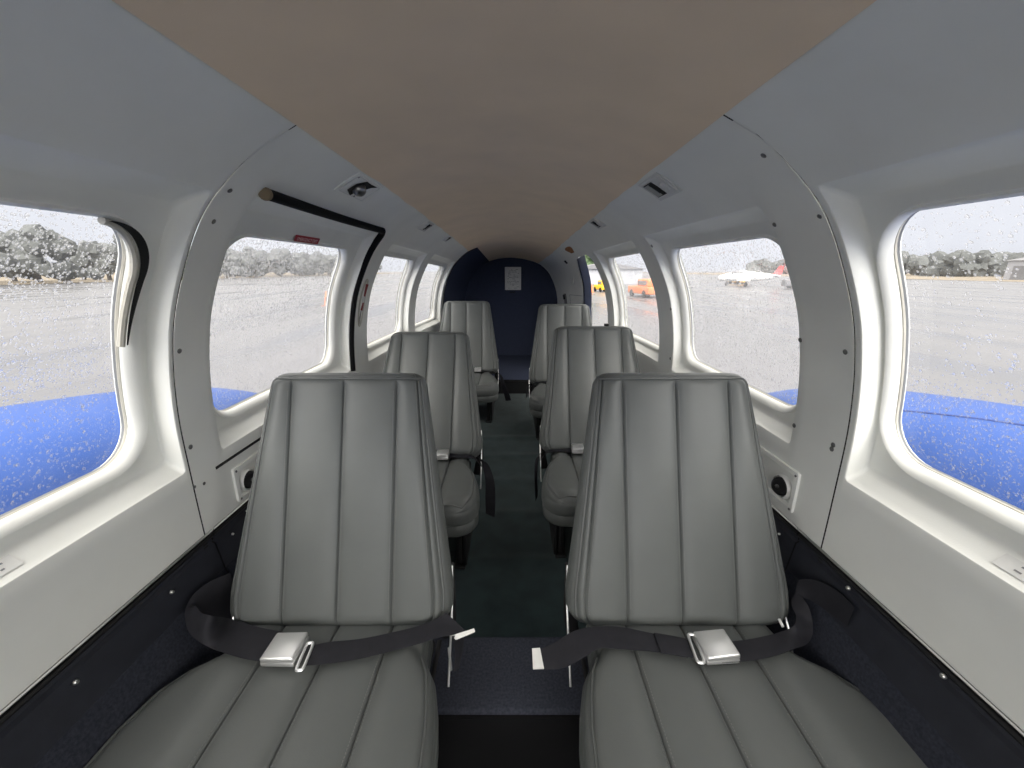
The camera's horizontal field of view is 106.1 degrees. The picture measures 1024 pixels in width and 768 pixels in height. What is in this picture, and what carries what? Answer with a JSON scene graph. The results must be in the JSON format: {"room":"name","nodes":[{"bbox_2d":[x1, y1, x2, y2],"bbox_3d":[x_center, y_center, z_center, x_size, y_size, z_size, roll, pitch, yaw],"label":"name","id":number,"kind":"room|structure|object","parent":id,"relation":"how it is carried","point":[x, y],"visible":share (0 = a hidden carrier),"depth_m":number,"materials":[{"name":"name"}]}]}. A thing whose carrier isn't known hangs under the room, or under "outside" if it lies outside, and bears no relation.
{"room":"aircraft cabin","nodes":[
{"label":"aircraft cabin","id":0,"kind":"room"},
{"bbox_2d":[0,0,467,710],"bbox_3d":[-0.518,-0.277,1.535,0.501,0.803,5.400,0,16,0],"label":"wall","id":1,"kind":"structure","parent":0,"point":[102,114],"depth_m":0.64,"materials":[{"name":"plastic"}]},
{"bbox_2d":[0,554,23,576],"bbox_3d":[-0.701,0.265,0.482,0.017,0.014,0.130,0,16,0],"label":"sticker","id":2,"kind":"object","parent":1,"relation":"attached to","point":[8,563],"visible":1,"depth_m":0.54,"materials":[{"name":"grey paper"}]},
{"bbox_2d":[0,217,148,519],"bbox_3d":[-0.665,0.027,0.370,0.151,0.433,0.688,0,16,0],"label":"window","id":3,"kind":"structure","parent":1,"relation":"in","point":[119,320],"depth_m":0.65,"materials":[{"name":"grey plastic"}]},
{"bbox_2d":[0,206,117,511],"bbox_3d":[-0.683,0.027,0.364,0.118,0.415,0.657,0,16,0],"label":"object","id":4,"kind":"structure","parent":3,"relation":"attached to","point":[44,319],"depth_m":0.58,"materials":[{"name":"glass"}]},
{"bbox_2d":[0,529,227,767],"bbox_3d":[-0.648,0.822,0.034,0.104,0.464,1.898,0,16,0],"label":"lower side panel","id":5,"kind":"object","parent":1,"relation":"attached to","point":[66,715],"depth_m":0.65,"materials":[{"name":"black carpet"}]},
{"bbox_2d":[172,159,246,548],"bbox_3d":[-0.522,-0.031,0.751,0.339,0.837,0.012,0,16,0],"label":"trim","id":6,"kind":"structure","parent":1,"relation":"attached to","point":[246,159],"depth_m":0.77,"materials":[{"name":"black"}]},
{"bbox_2d":[211,497,248,582],"bbox_3d":[-0.600,0.062,2.602,0.150,0.464,3.455,1,17,2],"label":"trim","id":7,"kind":"structure","parent":1,"relation":"attached to","point":[227,534],"depth_m":0.94,"materials":[{"name":"blue plastic"}]},
{"bbox_2d":[231,451,257,501],"bbox_3d":[-0.678,0.230,1.027,0.028,0.092,0.162,0,16,0],"label":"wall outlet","id":8,"kind":"object","parent":1,"relation":"attached to","point":[242,474],"visible":0.56,"depth_m":0.97,"materials":[{"name":"plastic"}]},
{"bbox_2d":[219,249,340,410],"bbox_3d":[-0.676,-0.207,1.172,0.131,0.434,0.649,0,16,0],"label":"window","id":9,"kind":"structure","parent":1,"relation":"in","point":[339,252],"depth_m":1.45,"materials":[{"name":"grey plastic"}]},
{"bbox_2d":[210,237,337,408],"bbox_3d":[-0.683,-0.210,1.171,0.117,0.415,0.627,0,16,0],"label":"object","id":10,"kind":"structure","parent":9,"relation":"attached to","point":[239,251],"depth_m":1.09,"materials":[{"name":"glass"}]},
{"bbox_2d":[294,235,319,243],"bbox_3d":[-0.588,-0.413,1.104,0.012,0.018,0.132,0,16,0],"label":"label","id":11,"kind":"object","parent":1,"relation":"attached to","point":[299,238],"visible":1,"depth_m":1.10,"materials":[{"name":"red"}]},
{"bbox_2d":[334,172,382,201],"bbox_3d":[-0.400,-0.513,1.011,0.069,0.043,0.176,0,16,0],"label":"air vent","id":12,"kind":"object","parent":1,"relation":"in","point":[359,187],"visible":1,"depth_m":0.99,"materials":[{"name":"plastic"}]},
{"bbox_2d":[347,182,376,194],"bbox_3d":[-0.399,-0.513,1.018,0.054,0.030,0.106,0,16,0],"label":"socket","id":13,"kind":"object","parent":12,"relation":"attached to","point":[355,188],"depth_m":1.00,"materials":[{"name":"black plastic"}]},
{"bbox_2d":[358,279,368,326],"bbox_3d":[-0.640,-0.347,1.653,0.063,0.202,0.055,0,16,0],"label":"handle","id":14,"kind":"object","parent":1,"relation":"attached to","point":[365,286],"visible":1,"depth_m":1.64,"materials":[{"name":"plastic"}]},
{"bbox_2d":[367,260,408,344],"bbox_3d":[-0.668,-0.458,2.065,0.129,0.442,0.597,0,17,2],"label":"window","id":15,"kind":"structure","parent":1,"relation":"in","point":[408,260],"depth_m":2.33,"materials":[{"name":"grey plastic"}]},
{"bbox_2d":[367,256,406,339],"bbox_3d":[-0.679,-0.460,2.061,0.120,0.418,0.566,0,16,0],"label":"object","id":16,"kind":"structure","parent":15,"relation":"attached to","point":[374,299],"depth_m":2.09,"materials":[{"name":"glass"}]},
{"bbox_2d":[417,221,433,231],"bbox_3d":[-0.405,-0.735,1.795,0.058,0.039,0.124,0,16,0],"label":"air vent","id":17,"kind":"object","parent":1,"relation":"in","point":[425,226],"visible":1,"depth_m":1.78,"materials":[{"name":"white plastic"}]},
{"bbox_2d":[415,267,440,323],"bbox_3d":[-0.631,-0.669,2.836,0.124,0.433,0.619,1,17,3],"label":"window","id":18,"kind":"structure","parent":1,"relation":"in","point":[440,267],"depth_m":3.12,"materials":[{"name":"grey plastic"}]},
{"bbox_2d":[415,265,439,319],"bbox_3d":[-0.640,-0.671,2.835,0.108,0.412,0.594,1,17,3],"label":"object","id":19,"kind":"structure","parent":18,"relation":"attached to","point":[436,270],"depth_m":2.89,"materials":[{"name":"liquid"}]},
{"bbox_2d":[442,235,451,241],"bbox_3d":[-0.391,-0.873,2.307,0.052,0.036,0.100,0,16,0],"label":"air vent","id":20,"kind":"object","parent":1,"relation":"in","point":[448,237],"visible":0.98,"depth_m":2.28,"materials":[{"name":"white plastic"}]},
{"bbox_2d":[174,130,439,505],"bbox_3d":[-0.555,-0.308,1.552,0.438,0.912,5.457,0,16,1],"label":"shell","id":21,"kind":"object","parent":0,"point":[287,130],"visible":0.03,"depth_m":1.53,"materials":[{"name":"white paint"}]},
{"bbox_2d":[444,248,488,302],"bbox_3d":[-0.421,-0.866,3.630,0.324,0.741,0.961,1,17,2],"label":"wall","id":22,"kind":"structure","parent":0,"point":[462,272],"depth_m":3.54,"materials":[{"name":"fabric"}]},
{"bbox_2d":[442,248,476,311],"bbox_3d":[-0.445,-0.741,3.199,0.344,0.746,0.038,5,17,17],"label":"trim","id":23,"kind":"structure","parent":22,"relation":"attached to","point":[474,248],"depth_m":3.15,"materials":[{"name":"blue plastic"}]},
{"bbox_2d":[112,0,876,262],"bbox_3d":[-0.013,-0.580,1.393,0.721,0.240,5.401,0,16,0],"label":"ceiling","id":24,"kind":"structure","parent":0,"point":[509,125],"depth_m":0.55,"materials":[{"name":"beige fabric"}]},
{"bbox_2d":[430,637,588,767],"bbox_3d":[-0.015,0.724,0.885,1.100,0.170,0.176,0,16,0],"label":"floor","id":25,"kind":"structure","parent":0,"point":[497,710],"depth_m":0.81,"materials":[{"name":"carpet"}]},
{"bbox_2d":[465,258,557,354],"bbox_3d":[-0.016,-0.773,4.164,1.075,1.190,0.036,0,16,0],"label":"wall","id":26,"kind":"structure","parent":0,"point":[514,315],"depth_m":4.10,"materials":[{"name":"fabric"}]},
{"bbox_2d":[505,267,520,292],"bbox_3d":[0.005,-1.091,4.040,0.170,0.262,0.014,0,16,0],"label":"placard","id":27,"kind":"object","parent":26,"relation":"attached to","point":[512,274],"visible":1,"depth_m":4.03,"materials":[{"name":"grey paper"}]},
{"bbox_2d":[492,355,536,393],"bbox_3d":[-0.015,-0.120,3.811,1.170,0.124,1.023,0,16,0],"label":"floor","id":28,"kind":"structure","parent":0,"point":[514,369],"depth_m":3.54,"materials":[{"name":"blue carpet"}]},
{"bbox_2d":[448,394,586,636],"bbox_3d":[0.000,0.552,1.754,1.400,0.006,5.450,0,16,0],"label":"floor","id":29,"kind":"structure","parent":0,"point":[511,583],"depth_m":1.47,"materials":[{"name":"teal carpet"}]},
{"bbox_2d":[84,373,474,767],"bbox_3d":[-0.382,0.427,0.768,0.610,0.800,0.610,0,16,0],"label":"seat","id":30,"kind":"object","parent":29,"relation":"on","point":[331,614],"visible":1,"depth_m":0.83,"materials":[{"name":"grey leather"}]},
{"bbox_2d":[88,625,438,767],"bbox_3d":[-0.405,0.625,0.712,0.564,0.140,0.389,0,16,0],"label":"seat cushion","id":31,"kind":"object","parent":30,"relation":"on","point":[350,706],"depth_m":0.67,"materials":[{"name":"grey leather"}]},
{"bbox_2d":[382,332,494,568],"bbox_3d":[-0.375,0.211,1.564,0.610,0.762,0.700,0,16,0],"label":"seat","id":32,"kind":"object","parent":29,"relation":"on","point":[443,359],"visible":0.56,"depth_m":1.62,"materials":[{"name":"grey leather"}]},
{"bbox_2d":[438,458,479,536],"bbox_3d":[-0.398,0.403,1.460,0.564,0.140,0.389,0,16,0],"label":"seat cushion","id":33,"kind":"object","parent":32,"relation":"on","point":[459,486],"depth_m":1.33,"materials":[{"name":"grey leather"}]},
{"bbox_2d":[439,301,510,422],"bbox_3d":[-0.334,-0.186,2.839,0.648,0.800,0.610,0,16,0],"label":"seat","id":34,"kind":"object","parent":29,"relation":"on","point":[472,318],"visible":0.64,"depth_m":2.92,"materials":[{"name":"grey leather"}]},
{"bbox_2d":[474,372,498,402],"bbox_3d":[-0.376,0.012,2.783,0.564,0.140,0.389,0,16,0],"label":"seat cushion","id":35,"kind":"object","parent":34,"relation":"on","point":[487,386],"depth_m":2.62,"materials":[{"name":"grey leather"}]},
{"bbox_2d":[526,304,591,439],"bbox_3d":[0.394,-0.104,2.561,0.605,0.800,0.610,0,16,0],"label":"seat","id":36,"kind":"object","parent":29,"relation":"on","point":[550,317],"visible":0.43,"depth_m":2.64,"materials":[{"name":"grey leather"}]},
{"bbox_2d":[529,383,545,417],"bbox_3d":[0.399,0.094,2.505,0.594,0.140,0.389,0,16,0],"label":"seat cushion","id":37,"kind":"object","parent":36,"relation":"on","point":[536,398],"depth_m":2.36,"materials":[{"name":"grey leather"}]},
{"bbox_2d":[534,326,639,557],"bbox_3d":[0.396,0.191,1.589,0.609,0.786,0.648,0,16,0],"label":"seat","id":38,"kind":"object","parent":29,"relation":"on","point":[579,355],"visible":0.6,"depth_m":1.66,"materials":[{"name":"grey leather"}]},
{"bbox_2d":[542,452,582,526],"bbox_3d":[0.403,0.388,1.512,0.594,0.140,0.389,0,16,0],"label":"seat cushion","id":39,"kind":"object","parent":38,"relation":"on","point":[560,483],"depth_m":1.38,"materials":[{"name":"grey leather"}]},
{"bbox_2d":[532,373,927,767],"bbox_3d":[0.372,0.427,0.768,0.665,0.800,0.610,0,16,0],"label":"seat","id":40,"kind":"object","parent":29,"relation":"on","point":[675,575],"visible":0.98,"depth_m":0.83,"materials":[{"name":"grey leather"}]},
{"bbox_2d":[579,624,927,767],"bbox_3d":[0.407,0.625,0.712,0.594,0.140,0.389,0,16,0],"label":"seat cushion","id":41,"kind":"object","parent":40,"relation":"on","point":[639,709],"depth_m":0.67,"materials":[{"name":"grey leather"}]},
{"bbox_2d":[574,120,853,501],"bbox_3d":[0.523,-0.308,1.552,0.438,0.912,5.457,0,16,-1],"label":"shell","id":42,"kind":"object","parent":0,"point":[618,270],"visible":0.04,"depth_m":0.79,"materials":[{"name":"white paint"}]},
{"bbox_2d":[538,0,1023,730],"bbox_3d":[0.486,-0.277,1.535,0.501,0.803,5.400,0,16,0],"label":"wall","id":43,"kind":"structure","parent":0,"point":[908,107],"depth_m":0.62,"materials":[{"name":"plastic"}]},
{"bbox_2d":[572,255,608,325],"bbox_3d":[0.559,-0.399,2.895,0.242,1.181,0.802,-1,17,-5],"label":"door","id":44,"kind":"structure","parent":43,"relation":"in","point":[582,266],"depth_m":2.91,"materials":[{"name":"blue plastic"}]},
{"bbox_2d":[588,218,606,228],"bbox_3d":[0.374,-0.709,1.699,0.058,0.038,0.124,0,16,0],"label":"air vent","id":45,"kind":"object","parent":43,"relation":"in","point":[597,223],"visible":1,"depth_m":1.68,"materials":[{"name":"white plastic"}]},
{"bbox_2d":[612,258,658,345],"bbox_3d":[0.635,-0.446,1.987,0.134,0.439,0.642,0,16,-1],"label":"window","id":46,"kind":"structure","parent":43,"relation":"in","point":[617,274],"depth_m":2.27,"materials":[{"name":"grey plastic"}]},
{"bbox_2d":[615,255,658,341],"bbox_3d":[0.643,-0.447,1.987,0.118,0.417,0.616,0,17,-2],"label":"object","id":47,"kind":"structure","parent":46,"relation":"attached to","point":[640,263],"depth_m":2.04,"materials":[{"name":"glass"}]},
{"bbox_2d":[638,172,682,200],"bbox_3d":[0.374,-0.502,0.983,0.070,0.044,0.140,0,16,0],"label":"air vent","id":48,"kind":"object","parent":43,"relation":"in","point":[658,185],"visible":1,"depth_m":0.97,"materials":[{"name":"white plastic"}]},
{"bbox_2d":[677,249,793,405],"bbox_3d":[0.644,-0.211,1.163,0.129,0.418,0.639,0,16,0],"label":"window","id":49,"kind":"structure","parent":43,"relation":"in","point":[678,251],"depth_m":1.44,"materials":[{"name":"grey plastic"}]},
{"bbox_2d":[680,238,799,402],"bbox_3d":[0.652,-0.212,1.162,0.115,0.398,0.618,0,16,0],"label":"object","id":50,"kind":"structure","parent":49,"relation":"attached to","point":[762,240],"depth_m":1.09,"materials":[{"name":"glass"}]},
{"bbox_2d":[760,445,800,512],"bbox_3d":[0.645,0.231,0.958,0.028,0.103,0.155,0,16,0],"label":"air vent","id":51,"kind":"object","parent":43,"relation":"attached to","point":[783,481],"visible":0.77,"depth_m":0.92,"materials":[{"name":"plastic"}]},
{"bbox_2d":[771,504,799,572],"bbox_3d":[0.611,0.303,1.786,0.116,0.464,1.750,0,16,-1],"label":"trim","id":52,"kind":"structure","parent":43,"relation":"attached to","point":[787,532],"depth_m":0.92,"materials":[{"name":"blue plastic"}]},
{"bbox_2d":[755,133,855,563],"bbox_3d":[0.490,-0.018,0.709,0.339,0.837,0.012,0,16,0],"label":"trim","id":53,"kind":"structure","parent":43,"relation":"attached to","point":[755,133],"depth_m":0.72,"materials":[{"name":"black"}]},
{"bbox_2d":[766,529,1023,767],"bbox_3d":[0.616,0.822,0.034,0.104,0.464,1.898,0,16,0],"label":"lower side panel","id":54,"kind":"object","parent":43,"relation":"attached to","point":[945,720],"depth_m":0.64,"materials":[{"name":"black carpet"}]},
{"bbox_2d":[894,211,1023,514],"bbox_3d":[0.641,0.025,0.331,0.135,0.418,0.694,0,16,0],"label":"window","id":55,"kind":"structure","parent":43,"relation":"in","point":[897,255],"depth_m":0.64,"materials":[{"name":"grey plastic"}]},
{"bbox_2d":[903,196,1023,504],"bbox_3d":[0.648,0.023,0.331,0.120,0.398,0.674,0,16,0],"label":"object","id":56,"kind":"structure","parent":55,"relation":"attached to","point":[1013,367],"depth_m":0.57,"materials":[{"name":"glass"}]},
{"bbox_2d":[991,553,1023,581],"bbox_3d":[0.669,0.257,0.467,0.017,0.014,0.130,0,16,0],"label":"sticker","id":57,"kind":"object","parent":43,"relation":"attached to","point":[1007,562],"visible":1,"depth_m":0.52,"materials":[{"name":"grey paper"}]},
{"label":"outside","id":58,"kind":"structure","parent":0,"visible":0},
{"bbox_2d":[0,388,256,522],"bbox_3d":[-3.460,0.603,0.762,5.480,0.722,4.320,0,16,0],"label":"airplane wing","id":59,"kind":"object","parent":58,"point":[111,404],"visible":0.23,"depth_m":1.30,"materials":[{"name":"blue paint"}]},
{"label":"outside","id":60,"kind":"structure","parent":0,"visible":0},
{"bbox_2d":[768,389,1023,543],"bbox_3d":[3.460,0.603,0.762,5.480,0.722,4.320,0,16,0],"label":"airplane wing","id":61,"kind":"object","parent":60,"point":[989,470],"visible":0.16,"depth_m":1.30,"materials":[{"name":"blue paint"}]},
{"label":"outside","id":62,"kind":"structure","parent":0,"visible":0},
{"bbox_2d":[0,271,1023,406],"bbox_3d":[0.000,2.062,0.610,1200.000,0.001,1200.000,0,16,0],"label":"ground","id":63,"kind":"structure","parent":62,"point":[1011,298],"depth_m":14.04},
{"bbox_2d":[0,252,19,273],"bbox_3d":[-75.336,-17.754,53.188,8.857,8.169,6.959,0,16,0],"label":"tree","id":64,"kind":"object","parent":63,"relation":"on","point":[12,261],"visible":0.58,"depth_m":54.35,"materials":[{"name":"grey plant"}]},
{"bbox_2d":[70,247,94,279],"bbox_3d":[-95.686,-27.093,85.853,7.099,7.533,7.605,0,16,0],"label":"tree","id":65,"kind":"object","parent":63,"relation":"on","point":[78,249],"visible":0.05,"depth_m":84.93,"materials":[{"name":"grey plant"}]},
{"bbox_2d":[71,240,115,279],"bbox_3d":[-85.990,-25.849,80.807,8.328,8.009,6.717,0,16,0],"label":"tree","id":66,"kind":"object","parent":63,"relation":"on","point":[94,254],"visible":0.45,"depth_m":78.57,"materials":[{"name":"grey plant"}]},
{"bbox_2d":[106,234,117,265],"bbox_3d":[-75.708,-25.600,77.232,10.113,9.560,7.290,0,16,0],"label":"tree","id":67,"kind":"object","parent":63,"relation":"on","point":[114,263],"visible":0.07,"depth_m":74.25,"materials":[{"name":"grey plant"}]},
{"bbox_2d":[0,273,390,284],"bbox_3d":[-247.500,-27.788,101.278,345.000,0.020,450.000,0,16,0],"label":"verge","id":68,"kind":"structure","parent":63,"relation":"on","point":[50,280],"depth_m":80.94,"materials":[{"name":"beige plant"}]},
{"bbox_2d":[0,231,35,281],"bbox_3d":[-96.068,-24.464,73.550,9.784,9.473,8.904,0,16,0],"label":"tree","id":69,"kind":"object","parent":68,"relation":"on","point":[3,250],"visible":0.05,"depth_m":73.24,"materials":[{"name":"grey plant"}]},
{"bbox_2d":[0,229,49,281],"bbox_3d":[-86.823,-22.664,68.138,8.233,9.096,7.177,0,16,0],"label":"tree","id":70,"kind":"object","parent":68,"relation":"on","point":[11,246],"visible":0.26,"depth_m":66.29,"materials":[{"name":"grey plant"}]},
{"bbox_2d":[17,224,104,282],"bbox_3d":[-76.895,-21.737,64.864,7.129,9.174,8.799,0,16,0],"label":"tree","id":71,"kind":"object","parent":68,"relation":"on","point":[38,259],"visible":0.66,"depth_m":62.82,"materials":[{"name":"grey plant"}]},
{"bbox_2d":[229,248,245,276],"bbox_3d":[-85.584,-36.665,117.359,9.002,8.781,9.071,0,16,0],"label":"tree","id":72,"kind":"object","parent":68,"relation":"on","point":[230,248],"visible":0.02,"depth_m":117.70,"materials":[{"name":"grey plant"}]},
{"bbox_2d":[240,246,267,276],"bbox_3d":[-75.992,-35.580,112.195,8.103,8.847,8.180,0,16,0],"label":"tree","id":73,"kind":"object","parent":68,"relation":"on","point":[245,247],"visible":0.58,"depth_m":110.83,"materials":[{"name":"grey plant"}]},
{"bbox_2d":[256,250,268,276],"bbox_3d":[-85.350,-40.524,129.715,9.387,8.924,7.140,0,16,0],"label":"tree","id":74,"kind":"object","parent":68,"relation":"on","point":[262,251],"visible":0.16,"depth_m":128.99,"materials":[{"name":"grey plant"}]},
{"bbox_2d":[304,251,327,275],"bbox_3d":[-75.958,-46.844,149.580,8.910,9.218,8.608,0,16,0],"label":"tree","id":75,"kind":"object","parent":68,"relation":"on","point":[319,254],"visible":0.48,"depth_m":148.24,"materials":[{"name":"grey plant"}]},
{"bbox_2d":[220,248,241,277],"bbox_3d":[-74.744,-32.069,101.521,7.823,8.176,6.851,0,16,0],"label":"tree","id":76,"kind":"object","parent":63,"relation":"on","point":[236,256],"visible":0.37,"depth_m":100.30,"materials":[{"name":"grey plant"}]},
{"bbox_2d":[267,248,294,276],"bbox_3d":[-76.249,-39.470,125.151,8.180,8.948,11.136,0,16,0],"label":"tree","id":77,"kind":"object","parent":63,"relation":"on","point":[276,251],"visible":0.42,"depth_m":123.70,"materials":[{"name":"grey plant"}]},
{"bbox_2d":[287,252,309,275],"bbox_3d":[-75.650,-42.724,136.984,8.682,8.471,9.556,0,16,0],"label":"tree","id":78,"kind":"object","parent":63,"relation":"on","point":[301,253],"visible":0.44,"depth_m":135.09,"materials":[{"name":"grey plant"}]},
{"bbox_2d":[325,255,335,274],"bbox_3d":[-74.569,-49.697,161.576,9.649,8.209,9.199,0,16,0],"label":"tree","id":79,"kind":"object","parent":63,"relation":"on","point":[330,264],"visible":0.18,"depth_m":160.23,"materials":[{"name":"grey plant"}]},
{"bbox_2d":[585,255,593,264],"bbox_3d":[13.709,-21.696,69.933,5.634,6.214,4.485,7,18,21],"label":"tree","id":80,"kind":"object","parent":63,"relation":"on","point":[589,261],"visible":0.12,"depth_m":68.41,"materials":[{"name":"green plant"}]},
{"bbox_2d":[593,280,604,291],"bbox_3d":[9.300,-10.133,39.759,1.173,1.144,1.800,-5,17,-16],"label":"tug","id":81,"kind":"object","parent":63,"relation":"on","point":[599,286],"visible":0.58,"depth_m":39.30,"materials":[{"name":"yellow paint"}]},
{"bbox_2d":[587,264,643,283],"bbox_3d":[14.600,-17.971,62.468,11.800,3.290,6.800,0,16,0],"label":"hangar","id":82,"kind":"structure","parent":63,"relation":"on","point":[594,274],"depth_m":59.64,"materials":[{"name":"white metal"}]},
{"bbox_2d":[628,279,654,297],"bbox_3d":[11.200,-8.007,32.045,1.734,1.443,3.400,-3,17,-11],"label":"utility vehicle","id":83,"kind":"object","parent":63,"relation":"on","point":[630,290],"visible":0.58,"depth_m":31.16,"materials":[{"name":"orange metal"}]},
{"bbox_2d":[729,281,744,283],"bbox_3d":[36.000,-16.784,61.777,1.224,1.393,2.200,-7,18,-22],"label":"utility vehicle","id":84,"kind":"object","parent":63,"relation":"on","point":[730,282],"visible":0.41,"depth_m":61.35,"materials":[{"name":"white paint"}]},
{"bbox_2d":[718,266,783,286],"bbox_3d":[31.957,-14.859,52.988,8.186,2.694,8.514,-4,17,-12],"label":"aircraft","id":85,"kind":"object","parent":63,"relation":"on","point":[750,274],"visible":0.68,"depth_m":52.17,"materials":[{"name":"white paint"}]},
{"bbox_2d":[781,279,791,288],"bbox_3d":[34.000,-11.866,44.461,4.600,1.791,1.938,6,18,20],"label":"utility vehicle","id":86,"kind":"object","parent":63,"relation":"on","point":[783,282],"visible":0.15,"depth_m":44.83,"materials":[{"name":"white metal"}]},
{"bbox_2d":[687,273,1023,281],"bbox_3d":[257.500,-27.788,101.278,325.000,0.020,450.000,0,16,0],"label":"verge","id":87,"kind":"structure","parent":63,"relation":"on","point":[907,276],"depth_m":99.42,"materials":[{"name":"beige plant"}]},
{"bbox_2d":[746,258,776,273],"bbox_3d":[148.834,-70.115,230.191,17.418,9.682,14.264,0,16,0],"label":"tree","id":88,"kind":"object","parent":87,"relation":"on","point":[749,265],"visible":0.67,"depth_m":226.85,"materials":[{"name":"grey plant"}]},
{"bbox_2d":[776,259,788,273],"bbox_3d":[150.079,-63.664,209.050,13.426,10.513,15.122,0,16,0],"label":"tree","id":89,"kind":"object","parent":87,"relation":"on","point":[785,271],"visible":0.14,"depth_m":206.55,"materials":[{"name":"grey plant"}]},
{"bbox_2d":[901,251,929,273],"bbox_3d":[148.853,-45.993,147.783,13.206,9.846,13.704,0,16,0],"label":"tree","id":90,"kind":"object","parent":87,"relation":"on","point":[913,267],"visible":0.38,"depth_m":144.02,"materials":[{"name":"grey plant"}]},
{"bbox_2d":[909,251,947,274],"bbox_3d":[166.979,-47.714,153.515,15.298,10.308,14.704,0,16,0],"label":"tree","id":91,"kind":"object","parent":87,"relation":"on","point":[939,255],"visible":0.34,"depth_m":149.39,"materials":[{"name":"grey plant"}]},
{"bbox_2d":[919,250,992,276],"bbox_3d":[149.895,-39.869,129.588,14.439,10.237,13.534,0,16,0],"label":"tree","id":92,"kind":"object","parent":87,"relation":"on","point":[981,264],"visible":0.83,"depth_m":126.23,"materials":[{"name":"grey plant"}]},
{"bbox_2d":[977,251,1015,276],"bbox_3d":[166.775,-41.433,135.530,15.469,9.667,16.095,0,16,0],"label":"tree","id":93,"kind":"object","parent":87,"relation":"on","point":[992,264],"visible":0.28,"depth_m":131.32,"materials":[{"name":"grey plant"}]},
{"bbox_2d":[1002,258,1023,279],"bbox_3d":[120.000,-21.850,71.749,14.800,5.460,34.800,0,16,0],"label":"hangar","id":94,"kind":"structure","parent":87,"relation":"on","point":[1018,263],"depth_m":86.56,"materials":[{"name":"white metal"}]},
{"bbox_2d":[1004,252,1023,266],"bbox_3d":[151.725,-33.616,108.991,14.825,10.003,14.986,0,16,0],"label":"tree","id":95,"kind":"object","parent":87,"relation":"on","point":[1021,254],"visible":0.2,"depth_m":111.68,"materials":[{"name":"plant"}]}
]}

